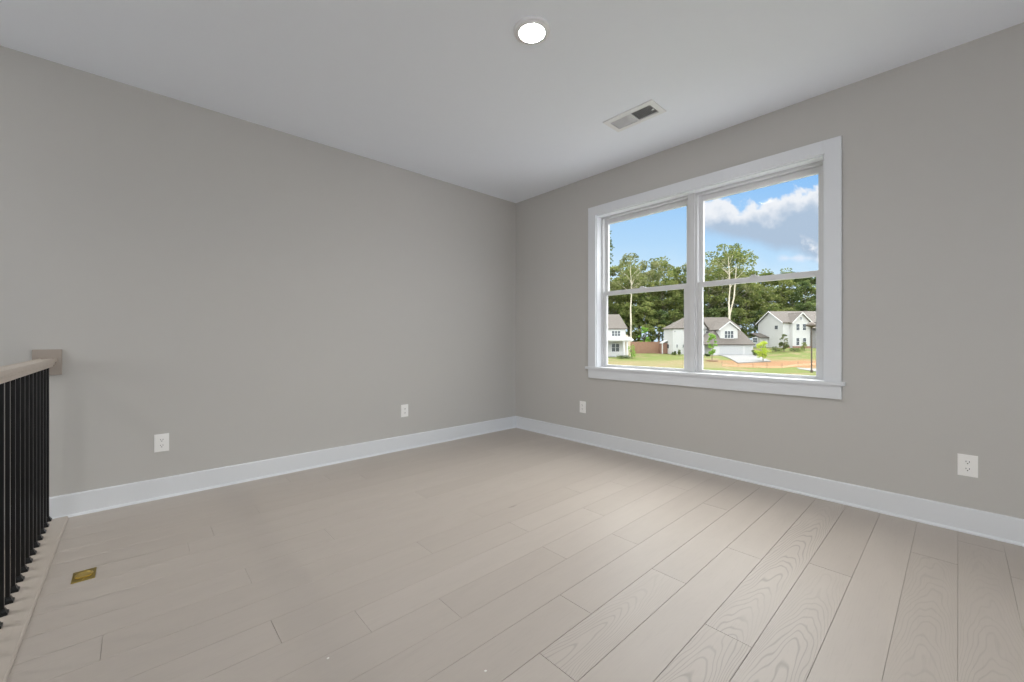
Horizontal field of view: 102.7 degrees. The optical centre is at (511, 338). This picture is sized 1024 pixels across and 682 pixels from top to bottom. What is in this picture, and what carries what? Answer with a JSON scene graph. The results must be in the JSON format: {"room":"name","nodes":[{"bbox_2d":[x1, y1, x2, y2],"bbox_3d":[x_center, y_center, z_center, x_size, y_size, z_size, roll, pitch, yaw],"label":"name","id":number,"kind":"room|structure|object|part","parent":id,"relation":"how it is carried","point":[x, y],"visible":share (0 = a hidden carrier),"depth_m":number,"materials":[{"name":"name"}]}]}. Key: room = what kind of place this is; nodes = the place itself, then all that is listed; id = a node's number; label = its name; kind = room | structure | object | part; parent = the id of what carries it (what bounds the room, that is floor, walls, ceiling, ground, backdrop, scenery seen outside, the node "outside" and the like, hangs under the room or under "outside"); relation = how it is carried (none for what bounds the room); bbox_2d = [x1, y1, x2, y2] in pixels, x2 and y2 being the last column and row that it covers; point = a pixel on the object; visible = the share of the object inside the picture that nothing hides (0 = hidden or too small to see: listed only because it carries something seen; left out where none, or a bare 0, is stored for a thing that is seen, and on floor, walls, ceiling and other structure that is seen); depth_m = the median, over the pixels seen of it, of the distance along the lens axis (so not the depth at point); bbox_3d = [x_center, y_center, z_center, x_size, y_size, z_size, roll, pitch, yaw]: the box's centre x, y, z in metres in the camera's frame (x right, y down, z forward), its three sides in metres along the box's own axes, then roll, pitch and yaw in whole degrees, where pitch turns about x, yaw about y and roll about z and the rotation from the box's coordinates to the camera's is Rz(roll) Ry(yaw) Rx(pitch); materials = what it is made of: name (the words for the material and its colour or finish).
{"room":"empty loft room","nodes":[
{"label":"empty loft room","id":0,"kind":"room"},
{"bbox_2d":[0,46,515,538],"bbox_3d":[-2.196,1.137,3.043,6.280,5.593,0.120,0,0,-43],"label":"wall","id":1,"kind":"structure","parent":0,"point":[237,290],"depth_m":3.00,"materials":[{"name":"beige paint"}]},
{"bbox_2d":[154,433,168,452],"bbox_3d":[-2.383,0.708,2.784,0.077,0.120,0.009,0,0,-43],"label":"wall outlet","id":2,"kind":"object","parent":1,"relation":"attached to","point":[161,441],"visible":1,"depth_m":2.78,"materials":[{"name":"plastic"}]},
{"bbox_2d":[49,416,515,518],"bbox_3d":[-1.387,1.014,3.686,3.920,0.137,0.027,0,0,-43],"label":"baseboard","id":3,"kind":"structure","parent":1,"relation":"attached to","point":[101,499],"depth_m":3.09,"materials":[{"name":"white paint"}]},
{"bbox_2d":[401,404,407,416],"bbox_3d":[-1.050,0.705,4.007,0.077,0.120,0.009,0,0,-43],"label":"wall outlet","id":4,"kind":"object","parent":1,"relation":"attached to","point":[404,408],"visible":1,"depth_m":4.00,"materials":[{"name":"plastic"}]},
{"bbox_2d":[0,0,1023,202],"bbox_3d":[-0.172,-1.720,0.838,6.280,0.120,6.067,0,0,-43],"label":"ceiling","id":5,"kind":"structure","parent":0,"point":[443,90],"depth_m":2.44,"materials":[{"name":"paint"}]},
{"bbox_2d":[514,16,549,44],"bbox_3d":[0.107,-1.650,2.201,0.195,0.020,0.195,0,0,-43],"label":"recessed light","id":6,"kind":"object","parent":5,"relation":"in","point":[529,30],"visible":1,"depth_m":2.18,"materials":[{"name":"plastic"}]},
{"bbox_2d":[603,99,666,131],"bbox_3d":[0.909,-1.651,3.055,0.212,0.017,0.406,0,0,-43],"label":"ceiling vent","id":7,"kind":"object","parent":5,"relation":"in","point":[649,109],"visible":1,"depth_m":3.04,"materials":[{"name":"metal"}]},
{"bbox_2d":[6,428,1023,681],"bbox_3d":[0.635,1.208,1.578,3.990,0.250,6.067,0,0,-43],"label":"floor","id":8,"kind":"structure","parent":0,"point":[514,554],"depth_m":1.83,"materials":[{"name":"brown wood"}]},
{"bbox_2d":[0,516,68,681],"bbox_3d":[-0.793,1.093,0.267,0.202,0.040,5.867,0,0,-43],"label":"trim","id":9,"kind":"structure","parent":8,"relation":"on","point":[15,624],"depth_m":1.70,"materials":[{"name":"brown wood"}]},
{"bbox_2d":[0,349,61,628],"bbox_3d":[-0.783,0.568,0.277,0.119,1.010,5.867,0,0,-43],"label":"stair railing","id":10,"kind":"object","parent":9,"relation":"on","point":[30,517],"visible":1,"depth_m":1.88,"materials":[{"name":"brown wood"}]},
{"bbox_3d":[-0.774,0.141,0.274,0.069,0.050,5.851,0,0,-43],"label":"handrail","id":11,"kind":"part","parent":10,"relation":"part of","materials":[{"name":"brown wood"}]},
{"bbox_2d":[71,567,96,583],"bbox_3d":[-1.955,1.079,1.870,0.076,0.009,0.112,0,0,-43],"label":"floor outlet","id":12,"kind":"object","parent":8,"relation":"on","point":[90,573],"visible":1,"depth_m":1.86,"materials":[{"name":"gold metal"}]},
{"bbox_3d":[-1.955,1.077,1.870,0.062,0.005,0.062,0,0,-43],"label":"round lid","id":13,"kind":"part","parent":12,"relation":"part of","materials":[{"name":"gold metal"}]},
{"bbox_2d":[516,22,1023,518],"bbox_3d":[2.120,-0.164,2.873,0.150,2.993,5.967,0,0,-43],"label":"wall","id":14,"kind":"structure","parent":0,"point":[933,145],"depth_m":2.53,"materials":[{"name":"beige paint"}]},
{"bbox_2d":[580,401,585,412],"bbox_3d":[0.735,0.712,4.266,0.009,0.120,0.077,0,0,-43],"label":"wall outlet","id":15,"kind":"object","parent":14,"relation":"attached to","point":[582,403],"visible":1,"depth_m":4.26,"materials":[{"name":"plastic"}]},
{"bbox_2d":[585,136,845,399],"bbox_3d":[1.524,-0.468,3.497,0.183,1.736,2.094,0,0,-43],"label":"window","id":16,"kind":"structure","parent":14,"relation":"in","point":[823,158],"depth_m":3.30,"materials":[{"name":"white paint"}]},
{"bbox_3d":[0.817,-0.525,4.169,0.019,1.622,0.090,0,0,-43],"label":"casing","id":17,"kind":"part","parent":16,"relation":"part of","materials":[{"name":"white paint"}]},
{"bbox_3d":[1.242,-0.476,3.869,0.053,1.524,0.910,0,0,-43],"label":"frame","id":18,"kind":"part","parent":16,"relation":"part of","materials":[{"name":"white plastic"}]},
{"bbox_3d":[1.238,-0.099,3.866,0.030,0.759,0.868,0,0,-43],"label":"sash","id":19,"kind":"part","parent":16,"relation":"part of","materials":[{"name":"white plastic"}]},
{"bbox_3d":[1.266,-0.832,3.891,0.030,0.769,0.868,0,0,-43],"label":"sash","id":20,"kind":"part","parent":16,"relation":"part of","materials":[{"name":"white plastic"}]},
{"bbox_3d":[1.882,-0.476,3.172,0.053,1.524,0.898,0,0,-43],"label":"frame","id":21,"kind":"part","parent":16,"relation":"part of","materials":[{"name":"white plastic"}]},
{"bbox_3d":[1.878,-0.099,3.169,0.030,0.759,0.856,0,0,-43],"label":"sash","id":22,"kind":"part","parent":16,"relation":"part of","materials":[{"name":"white plastic"}]},
{"bbox_3d":[1.906,-0.832,3.194,0.030,0.769,0.856,0,0,-43],"label":"sash","id":23,"kind":"part","parent":16,"relation":"part of","materials":[{"name":"white plastic"}]},
{"bbox_3d":[2.139,-0.525,2.728,0.019,1.622,0.090,0,0,-43],"label":"casing","id":24,"kind":"part","parent":16,"relation":"part of","materials":[{"name":"white paint"}]},
{"bbox_2d":[516,416,1023,546],"bbox_3d":[2.021,1.014,2.850,0.027,0.137,5.867,0,0,-43],"label":"baseboard","id":25,"kind":"structure","parent":14,"relation":"attached to","point":[999,527],"depth_m":2.78,"materials":[{"name":"white paint"}]},
{"bbox_2d":[957,453,977,477],"bbox_3d":[2.549,0.710,2.289,0.009,0.120,0.077,0,0,-43],"label":"wall outlet","id":26,"kind":"object","parent":14,"relation":"attached to","point":[967,465],"visible":1,"depth_m":2.29,"materials":[{"name":"plastic"}]},
{"bbox_2d":[963,460,971,464],"bbox_3d":[2.546,0.691,2.287,0.002,0.027,0.035,0,0,-43],"label":"receptacle","id":27,"kind":"object","parent":26,"relation":"attached to","point":[965,462],"depth_m":2.29,"materials":[{"name":"plastic"}]},
{"bbox_2d":[963,466,971,471],"bbox_3d":[2.546,0.730,2.287,0.002,0.027,0.035,0,0,-43],"label":"receptacle","id":28,"kind":"object","parent":26,"relation":"attached to","point":[965,468],"depth_m":2.29,"materials":[{"name":"plastic"}]},
{"label":"outside","id":29,"kind":"structure","parent":0,"visible":0},
{"bbox_2d":[608,347,815,375],"bbox_3d":[60.000,3.283,70.000,360.000,2.300,380.000,0,0,0],"label":"ground","id":30,"kind":"structure","parent":29,"point":[785,357],"depth_m":69.27,"materials":[{"name":"green plant"}]},
{"bbox_2d":[610,231,614,273],"bbox_3d":[22.561,-13.453,111.325,11.625,35.975,10.127,0,0,0],"label":"tree","id":31,"kind":"object","parent":30,"relation":"on","point":[611,246],"visible":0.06,"depth_m":111.70,"materials":[{"name":"green plant"}]},
{"bbox_2d":[608,278,616,313],"bbox_3d":[25.642,-8.786,122.707,11.815,27.057,12.059,0,0,42],"label":"tree","id":32,"kind":"object","parent":30,"relation":"on","point":[610,278],"visible":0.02,"depth_m":120.83,"materials":[{"name":"green plant"}]},
{"bbox_2d":[608,282,618,311],"bbox_3d":[25.501,-6.321,113.135,9.188,21.481,8.055,0,0,31],"label":"tree","id":33,"kind":"object","parent":30,"relation":"on","point":[611,283],"visible":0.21,"depth_m":112.98,"materials":[{"name":"green plant"}]},
{"bbox_2d":[608,267,623,312],"bbox_3d":[31.410,-9.422,130.881,10.577,28.207,12.065,0,0,-14],"label":"tree","id":34,"kind":"object","parent":30,"relation":"on","point":[613,273],"visible":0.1,"depth_m":130.71,"materials":[{"name":"green plant"}]},
{"bbox_2d":[608,281,629,322],"bbox_3d":[29.223,-5.717,114.726,8.884,20.345,9.068,0,0,2],"label":"tree","id":35,"kind":"object","parent":30,"relation":"on","point":[611,305],"visible":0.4,"depth_m":113.37,"materials":[{"name":"green plant"}]},
{"bbox_2d":[608,314,633,356],"bbox_3d":[17.084,-0.415,82.975,12.600,9.184,10.750,0,0,0],"label":"house","id":36,"kind":"structure","parent":30,"relation":"on","point":[618,341],"depth_m":80.00,"materials":[{"name":"white"}]},
{"bbox_3d":[20.230,1.749,79.981,1.446,1.505,0.033,0,0,0],"label":"pane","id":37,"kind":"part","parent":36,"relation":"part of","materials":[{"name":"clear glass"}]},
{"bbox_3d":[17.452,2.973,78.030,8.536,0.808,0.060,0,0,0],"label":"porch rail","id":38,"kind":"part","parent":36,"relation":"part of","materials":[{"name":"white wood"}]},
{"bbox_3d":[21.344,2.042,78.040,0.280,3.069,0.280,0,0,0],"label":"porch post","id":39,"kind":"part","parent":36,"relation":"part of","materials":[{"name":"white wood"}]},
{"bbox_2d":[608,256,635,312],"bbox_3d":[35.254,-10.633,130.523,13.860,31.099,13.580,0,0,32],"label":"tree","id":40,"kind":"object","parent":30,"relation":"on","point":[611,268],"visible":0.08,"depth_m":128.25,"materials":[{"name":"green plant"}]},
{"bbox_2d":[616,355,628,358],"bbox_3d":[20.135,3.314,74.491,2.560,0.857,2.182,0,0,0],"label":"shrub","id":41,"kind":"object","parent":30,"relation":"on","point":[617,356],"visible":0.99,"depth_m":74.22,"materials":[{"name":"green plant"}]},
{"bbox_2d":[611,263,643,327],"bbox_3d":[35.132,-9.021,123.138,12.040,27.572,12.288,0,0,37],"label":"tree","id":42,"kind":"object","parent":30,"relation":"on","point":[627,269],"visible":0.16,"depth_m":121.42,"materials":[{"name":"green plant"}]},
{"bbox_2d":[613,269,647,335],"bbox_3d":[33.536,-7.584,116.745,10.887,24.428,10.667,0,0,0],"label":"tree","id":43,"kind":"object","parent":30,"relation":"on","point":[628,285],"visible":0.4,"depth_m":115.07,"materials":[{"name":"green plant"}]},
{"bbox_2d":[614,253,649,341],"bbox_3d":[31.023,-8.782,106.063,8.894,26.636,8.286,0,0,0],"label":"tree","id":44,"kind":"object","parent":30,"relation":"on","point":[628,256],"visible":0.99,"depth_m":105.86,"materials":[{"name":"green plant"}]},
{"bbox_2d":[618,303,645,341],"bbox_3d":[30.836,-2.460,109.135,10.450,14.138,9.128,0,0,-21],"label":"tree","id":45,"kind":"object","parent":30,"relation":"on","point":[621,312],"visible":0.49,"depth_m":108.02,"materials":[{"name":"green plant"}]},
{"bbox_2d":[628,345,635,357],"bbox_3d":[21.911,2.358,74.481,1.507,2.699,1.389,0,0,0],"label":"shrub","id":46,"kind":"object","parent":30,"relation":"on","point":[631,350],"visible":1,"depth_m":74.48,"materials":[{"name":"green plant"}]},
{"bbox_2d":[625,274,657,328],"bbox_3d":[36.118,-6.885,115.668,9.999,22.899,10.206,0,0,40],"label":"tree","id":47,"kind":"object","parent":30,"relation":"on","point":[648,285],"visible":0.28,"depth_m":113.58,"materials":[{"name":"green plant"}]},
{"bbox_2d":[638,327,650,341],"bbox_3d":[33.032,0.763,101.313,2.957,7.540,3.127,0,0,0],"label":"tree","id":48,"kind":"object","parent":30,"relation":"on","point":[644,329],"visible":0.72,"depth_m":100.88,"materials":[{"name":"green plant"}]},
{"bbox_2d":[630,341,659,352],"bbox_3d":[32.450,2.208,97.090,10.030,3.150,0.180,0,0,0],"label":"fence","id":49,"kind":"object","parent":30,"relation":"on","point":[640,347],"visible":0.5,"depth_m":97.00,"materials":[{"name":"brown wood"}]},
{"bbox_2d":[627,301,665,341],"bbox_3d":[34.989,-2.626,107.666,10.738,14.528,9.379,0,0,44],"label":"tree","id":50,"kind":"object","parent":30,"relation":"on","point":[645,309],"visible":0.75,"depth_m":106.61,"materials":[{"name":"green plant"}]},
{"bbox_2d":[632,258,665,333],"bbox_3d":[40.453,-9.741,122.122,10.836,28.898,12.361,0,0,-2],"label":"tree","id":51,"kind":"object","parent":30,"relation":"on","point":[644,263],"visible":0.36,"depth_m":120.04,"materials":[{"name":"green plant"}]},
{"bbox_2d":[636,282,668,331],"bbox_3d":[39.551,-6.146,116.356,9.294,21.283,9.485,0,0,0],"label":"tree","id":52,"kind":"object","parent":30,"relation":"on","point":[660,292],"visible":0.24,"depth_m":114.32,"materials":[{"name":"green plant"}]},
{"bbox_2d":[642,309,672,341],"bbox_3d":[38.724,-1.650,108.302,9.849,12.401,8.670,0,0,-8],"label":"tree","id":53,"kind":"object","parent":30,"relation":"on","point":[660,313],"visible":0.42,"depth_m":108.15,"materials":[{"name":"green plant"}]},
{"bbox_2d":[647,256,674,341],"bbox_3d":[48.273,-11.147,135.254,11.980,31.948,13.666,0,0,29],"label":"tree","id":54,"kind":"object","parent":30,"relation":"on","point":[669,266],"visible":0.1,"depth_m":132.61,"materials":[{"name":"green plant"}]},
{"bbox_2d":[648,273,683,340],"bbox_3d":[43.129,-6.941,115.871,10.260,23.022,10.053,0,0,8],"label":"tree","id":55,"kind":"object","parent":30,"relation":"on","point":[670,299],"visible":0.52,"depth_m":114.34,"materials":[{"name":"green plant"}]},
{"bbox_2d":[647,257,686,310],"bbox_3d":[47.479,-10.118,125.752,13.358,29.971,13.088,0,0,0],"label":"tree","id":56,"kind":"object","parent":30,"relation":"on","point":[675,273],"visible":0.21,"depth_m":124.70,"materials":[{"name":"green plant"}]},
{"bbox_2d":[658,281,683,321],"bbox_3d":[46.363,-6.176,117.154,9.515,21.348,9.322,0,0,17],"label":"tree","id":57,"kind":"object","parent":30,"relation":"on","point":[676,291],"visible":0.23,"depth_m":116.03,"materials":[{"name":"green plant"}]},
{"bbox_2d":[664,309,683,325],"bbox_3d":[44.411,-1.773,110.827,9.262,12.531,8.090,0,0,-45],"label":"tree","id":58,"kind":"object","parent":30,"relation":"on","point":[672,312],"visible":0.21,"depth_m":110.77,"materials":[{"name":"green plant"}]},
{"bbox_2d":[663,266,686,312],"bbox_3d":[51.716,-9.191,127.830,12.006,27.495,12.254,0,0,-26],"label":"tree","id":59,"kind":"object","parent":30,"relation":"on","point":[672,266],"visible":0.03,"depth_m":127.92,"materials":[{"name":"green plant"}]},
{"bbox_2d":[677,263,708,296],"bbox_3d":[53.561,-9.637,122.767,10.326,27.538,11.779,0,0,-7],"label":"tree","id":60,"kind":"object","parent":30,"relation":"on","point":[685,264],"visible":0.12,"depth_m":122.97,"materials":[{"name":"green plant"}]},
{"bbox_2d":[676,275,717,317],"bbox_3d":[52.655,-7.429,116.132,12.278,23.548,10.307,0,0,7],"label":"tree","id":61,"kind":"object","parent":30,"relation":"on","point":[707,290],"visible":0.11,"depth_m":115.16,"materials":[{"name":"green plant"}]},
{"bbox_2d":[659,317,754,354],"bbox_3d":[43.131,-0.309,91.750,16.585,9.296,12.500,0,0,0],"label":"house","id":62,"kind":"structure","parent":30,"relation":"on","point":[731,340],"depth_m":88.21,"materials":[{"name":"white"}]},
{"bbox_3d":[46.114,-0.893,86.981,1.849,1.488,0.033,0,0,0],"label":"pane","id":63,"kind":"part","parent":62,"relation":"part of","materials":[{"name":"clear glass"}]},
{"bbox_3d":[49.587,2.658,86.007,1.261,2.262,0.085,0,0,0],"label":"garage door","id":64,"kind":"part","parent":62,"relation":"part of","materials":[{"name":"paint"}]},
{"bbox_2d":[704,308,720,316],"bbox_3d":[53.422,-2.108,110.675,8.707,12.454,9.891,0,0,3],"label":"tree","id":65,"kind":"object","parent":30,"relation":"on","point":[708,312],"visible":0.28,"depth_m":109.43,"materials":[{"name":"green plant"}]},
{"bbox_2d":[705,263,726,315],"bbox_3d":[65.819,-10.987,136.129,12.629,28.920,12.889,0,0,1],"label":"tree","id":66,"kind":"object","parent":30,"relation":"on","point":[711,263],"visible":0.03,"depth_m":135.99,"materials":[{"name":"green plant"}]},
{"bbox_2d":[704,272,728,316],"bbox_3d":[54.828,-7.368,113.832,10.025,22.493,9.822,0,0,-24],"label":"tree","id":67,"kind":"object","parent":30,"relation":"on","point":[719,300],"visible":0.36,"depth_m":112.49,"materials":[{"name":"green plant"}]},
{"bbox_2d":[705,270,740,308],"bbox_3d":[60.015,-8.617,117.348,8.825,23.533,10.066,0,0,-20],"label":"tree","id":68,"kind":"object","parent":30,"relation":"on","point":[732,286],"visible":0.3,"depth_m":117.03,"materials":[{"name":"green plant"}]},
{"bbox_2d":[706,254,745,313],"bbox_3d":[62.859,-10.975,122.427,12.254,28.647,10.742,0,0,-14],"label":"tree","id":69,"kind":"object","parent":30,"relation":"on","point":[725,264],"visible":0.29,"depth_m":121.30,"materials":[{"name":"green plant"}]},
{"bbox_2d":[718,306,736,323],"bbox_3d":[57.588,-2.745,110.358,8.398,12.010,9.539,0,0,4],"label":"tree","id":70,"kind":"object","parent":30,"relation":"on","point":[725,310],"visible":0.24,"depth_m":108.95,"materials":[{"name":"green plant"}]},
{"bbox_2d":[705,243,758,318],"bbox_3d":[55.773,-10.483,105.382,12.858,28.062,14.527,0,0,0],"label":"tree","id":71,"kind":"object","parent":30,"relation":"on","point":[725,271],"visible":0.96,"depth_m":105.52,"materials":[{"name":"green plant"}]},
{"bbox_2d":[706,249,757,333],"bbox_3d":[68.971,-12.192,128.373,16.566,31.774,13.908,0,0,-7],"label":"tree","id":72,"kind":"object","parent":30,"relation":"on","point":[739,250],"visible":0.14,"depth_m":125.43,"materials":[{"name":"green plant"}]},
{"bbox_2d":[719,267,753,309],"bbox_3d":[63.204,-8.530,116.385,9.985,23.343,8.753,0,0,37],"label":"tree","id":73,"kind":"object","parent":30,"relation":"on","point":[744,287],"visible":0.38,"depth_m":114.23,"materials":[{"name":"green plant"}]},
{"bbox_2d":[724,264,760,328],"bbox_3d":[71.346,-10.084,127.752,12.008,26.944,11.766,0,0,45],"label":"tree","id":74,"kind":"object","parent":30,"relation":"on","point":[752,272],"visible":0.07,"depth_m":126.08,"materials":[{"name":"green plant"}]},
{"bbox_2d":[731,307,755,337],"bbox_3d":[61.605,-2.697,110.126,7.447,11.536,8.526,0,0,8],"label":"tree","id":75,"kind":"object","parent":30,"relation":"on","point":[742,321],"visible":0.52,"depth_m":109.06,"materials":[{"name":"green plant"}]},
{"bbox_2d":[728,273,765,330],"bbox_3d":[66.068,-7.738,115.448,9.722,21.813,9.525,0,0,-33],"label":"tree","id":76,"kind":"object","parent":30,"relation":"on","point":[753,305],"visible":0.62,"depth_m":114.40,"materials":[{"name":"green plant"}]},
{"bbox_2d":[740,282,773,326],"bbox_3d":[70.997,-6.962,118.413,8.965,20.116,8.784,0,0,11],"label":"tree","id":77,"kind":"object","parent":30,"relation":"on","point":[763,289],"visible":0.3,"depth_m":117.74,"materials":[{"name":"green plant"}]},
{"bbox_2d":[747,310,766,340],"bbox_3d":[66.852,-2.398,110.915,7.673,10.974,8.716,0,0,-19],"label":"tree","id":78,"kind":"object","parent":30,"relation":"on","point":[756,313],"visible":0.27,"depth_m":110.58,"materials":[{"name":"green plant"}]},
{"bbox_2d":[740,267,773,336],"bbox_3d":[78.557,-10.208,133.670,11.885,27.217,12.130,0,0,-25],"label":"tree","id":79,"kind":"object","parent":30,"relation":"on","point":[753,268],"visible":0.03,"depth_m":133.45,"materials":[{"name":"green plant"}]},
{"bbox_2d":[754,341,770,358],"bbox_3d":[42.414,2.605,69.303,2.415,4.503,2.504,0,0,-19],"label":"tree","id":80,"kind":"object","parent":30,"relation":"on","point":[764,351],"visible":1,"depth_m":69.07,"materials":[{"name":"green plant"}]},
{"bbox_2d":[754,303,780,322],"bbox_3d":[69.225,-3.235,108.850,9.456,12.793,8.259,0,0,38],"label":"tree","id":81,"kind":"object","parent":30,"relation":"on","point":[774,307],"visible":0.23,"depth_m":108.92,"materials":[{"name":"green plant"}]},
{"bbox_2d":[722,363,815,367],"bbox_3d":[41.536,3.920,63.050,18.437,1.198,5.370,0,0,0],"label":"road","id":82,"kind":"structure","parent":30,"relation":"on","point":[808,363],"depth_m":61.49,"materials":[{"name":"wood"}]},
{"bbox_2d":[755,286,784,327],"bbox_3d":[73.528,-5.884,116.284,7.754,17.757,7.914,0,0,1],"label":"tree","id":83,"kind":"object","parent":30,"relation":"on","point":[771,297],"visible":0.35,"depth_m":115.38,"materials":[{"name":"green plant"}]},
{"bbox_2d":[755,268,790,304],"bbox_3d":[81.353,-9.394,128.183,11.336,25.435,11.107,0,0,24],"label":"tree","id":84,"kind":"object","parent":30,"relation":"on","point":[768,271],"visible":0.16,"depth_m":128.00,"materials":[{"name":"green plant"}]},
{"bbox_2d":[771,346,783,350],"bbox_3d":[55.743,2.208,86.540,2.875,1.234,2.415,0,0,0],"label":"shrub","id":85,"kind":"object","parent":30,"relation":"on","point":[773,348],"visible":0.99,"depth_m":86.14,"materials":[{"name":"green plant"}]},
{"bbox_2d":[762,285,794,311],"bbox_3d":[77.503,-6.349,118.666,8.198,18.773,8.367,0,0,-21],"label":"tree","id":86,"kind":"object","parent":30,"relation":"on","point":[787,291],"visible":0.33,"depth_m":116.94,"materials":[{"name":"green plant"}]},
{"bbox_2d":[751,311,815,347],"bbox_3d":[72.148,-1.741,98.825,26.304,9.968,12.450,0,0,0],"label":"house","id":87,"kind":"structure","parent":30,"relation":"on","point":[771,327],"depth_m":95.89,"materials":[{"name":"white"}]},
{"bbox_2d":[778,334,788,348],"bbox_3d":[56.515,1.298,85.064,2.005,4.707,1.974,0,0,-43],"label":"tree","id":88,"kind":"object","parent":30,"relation":"on","point":[785,345],"visible":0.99,"depth_m":84.80,"materials":[{"name":"green plant"}]},
{"bbox_2d":[766,268,802,303],"bbox_3d":[81.684,-8.876,122.471,10.612,24.302,10.831,0,0,9],"label":"tree","id":89,"kind":"object","parent":30,"relation":"on","point":[783,283],"visible":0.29,"depth_m":121.19,"materials":[{"name":"green plant"}]},
{"bbox_2d":[780,307,798,310],"bbox_3d":[74.391,-2.709,109.230,7.465,11.563,8.547,0,0,19],"label":"tree","id":90,"kind":"object","parent":30,"relation":"on","point":[791,308],"visible":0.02,"depth_m":109.08,"materials":[{"name":"green plant"}]},
{"bbox_2d":[784,291,801,307],"bbox_3d":[80.710,-5.349,117.925,8.707,16.701,7.310,0,0,5],"label":"tree","id":91,"kind":"object","parent":30,"relation":"on","point":[795,294],"visible":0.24,"depth_m":116.91,"materials":[{"name":"green plant"}]},
{"bbox_2d":[781,271,806,309],"bbox_3d":[87.167,-8.801,127.101,12.672,24.304,10.638,0,0,-12],"label":"tree","id":92,"kind":"object","parent":30,"relation":"on","point":[799,279],"visible":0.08,"depth_m":125.60,"materials":[{"name":"green plant"}]},
{"bbox_2d":[790,277,815,307],"bbox_3d":[91.983,-8.732,129.850,10.572,24.153,12.593,0,0,12],"label":"tree","id":93,"kind":"object","parent":30,"relation":"on","point":[810,277],"visible":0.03,"depth_m":128.00,"materials":[{"name":"green plant"}]},
{"bbox_2d":[791,280,815,310],"bbox_3d":[82.156,-6.641,115.035,10.191,19.547,8.556,0,0,17],"label":"tree","id":94,"kind":"object","parent":30,"relation":"on","point":[804,286],"visible":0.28,"depth_m":114.15,"materials":[{"name":"green plant"}]},
{"bbox_2d":[791,301,815,310],"bbox_3d":[77.034,-3.318,107.631,10.448,13.155,9.198,0,0,3],"label":"tree","id":95,"kind":"object","parent":30,"relation":"on","point":[808,304],"visible":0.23,"depth_m":107.42,"materials":[{"name":"green plant"}]},
{"bbox_2d":[797,277,815,310],"bbox_3d":[91.714,-8.660,125.429,10.502,23.993,12.510,0,0,-7],"label":"tree","id":96,"kind":"object","parent":30,"relation":"on","point":[814,278],"visible":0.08,"depth_m":124.56,"materials":[{"name":"green plant"}]},
{"bbox_2d":[803,287,815,309],"bbox_3d":[85.320,-6.505,113.159,8.519,19.114,8.347,0,0,35],"label":"tree","id":97,"kind":"object","parent":30,"relation":"on","point":[814,288],"visible":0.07,"depth_m":114.11,"materials":[{"name":"green plant"}]},
{"bbox_2d":[805,322,815,372],"bbox_3d":[39.307,1.239,53.700,1.360,6.988,1.360,0,0,0],"label":"street lamp","id":98,"kind":"object","parent":30,"relation":"on","point":[810,324],"visible":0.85,"depth_m":53.65,"materials":[{"name":"brown metal"}]},
{"bbox_3d":[34.229,3.750,70.050,2.000,0.230,2.000,0,0,-43],"label":"mulch ring","id":99,"kind":"object","parent":30,"relation":"on","visible":0},
{"bbox_2d":[707,333,717,354],"bbox_3d":[34.239,1.907,70.027,1.634,5.816,1.679,0,0,-43],"label":"tree","id":100,"kind":"object","parent":99,"relation":"on","point":[713,336],"visible":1,"depth_m":69.86,"materials":[{"name":"green plant"}]},
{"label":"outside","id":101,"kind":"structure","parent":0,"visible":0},
{"bbox_2d":[798,368,815,371],"bbox_3d":[41.386,4.499,56.277,3.853,0.468,7.660,0,0,37],"label":"sidewalk","id":102,"kind":"structure","parent":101,"point":[807,369],"depth_m":57.69,"materials":[{"name":"concrete"}]},
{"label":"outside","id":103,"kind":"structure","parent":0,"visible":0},
{"bbox_2d":[720,355,770,362],"bbox_3d":[42.930,3.787,76.821,23.326,0.868,12.606,0,0,-43],"label":"driveway","id":104,"kind":"structure","parent":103,"point":[737,358],"depth_m":73.14,"materials":[{"name":"concrete"}]}
]}

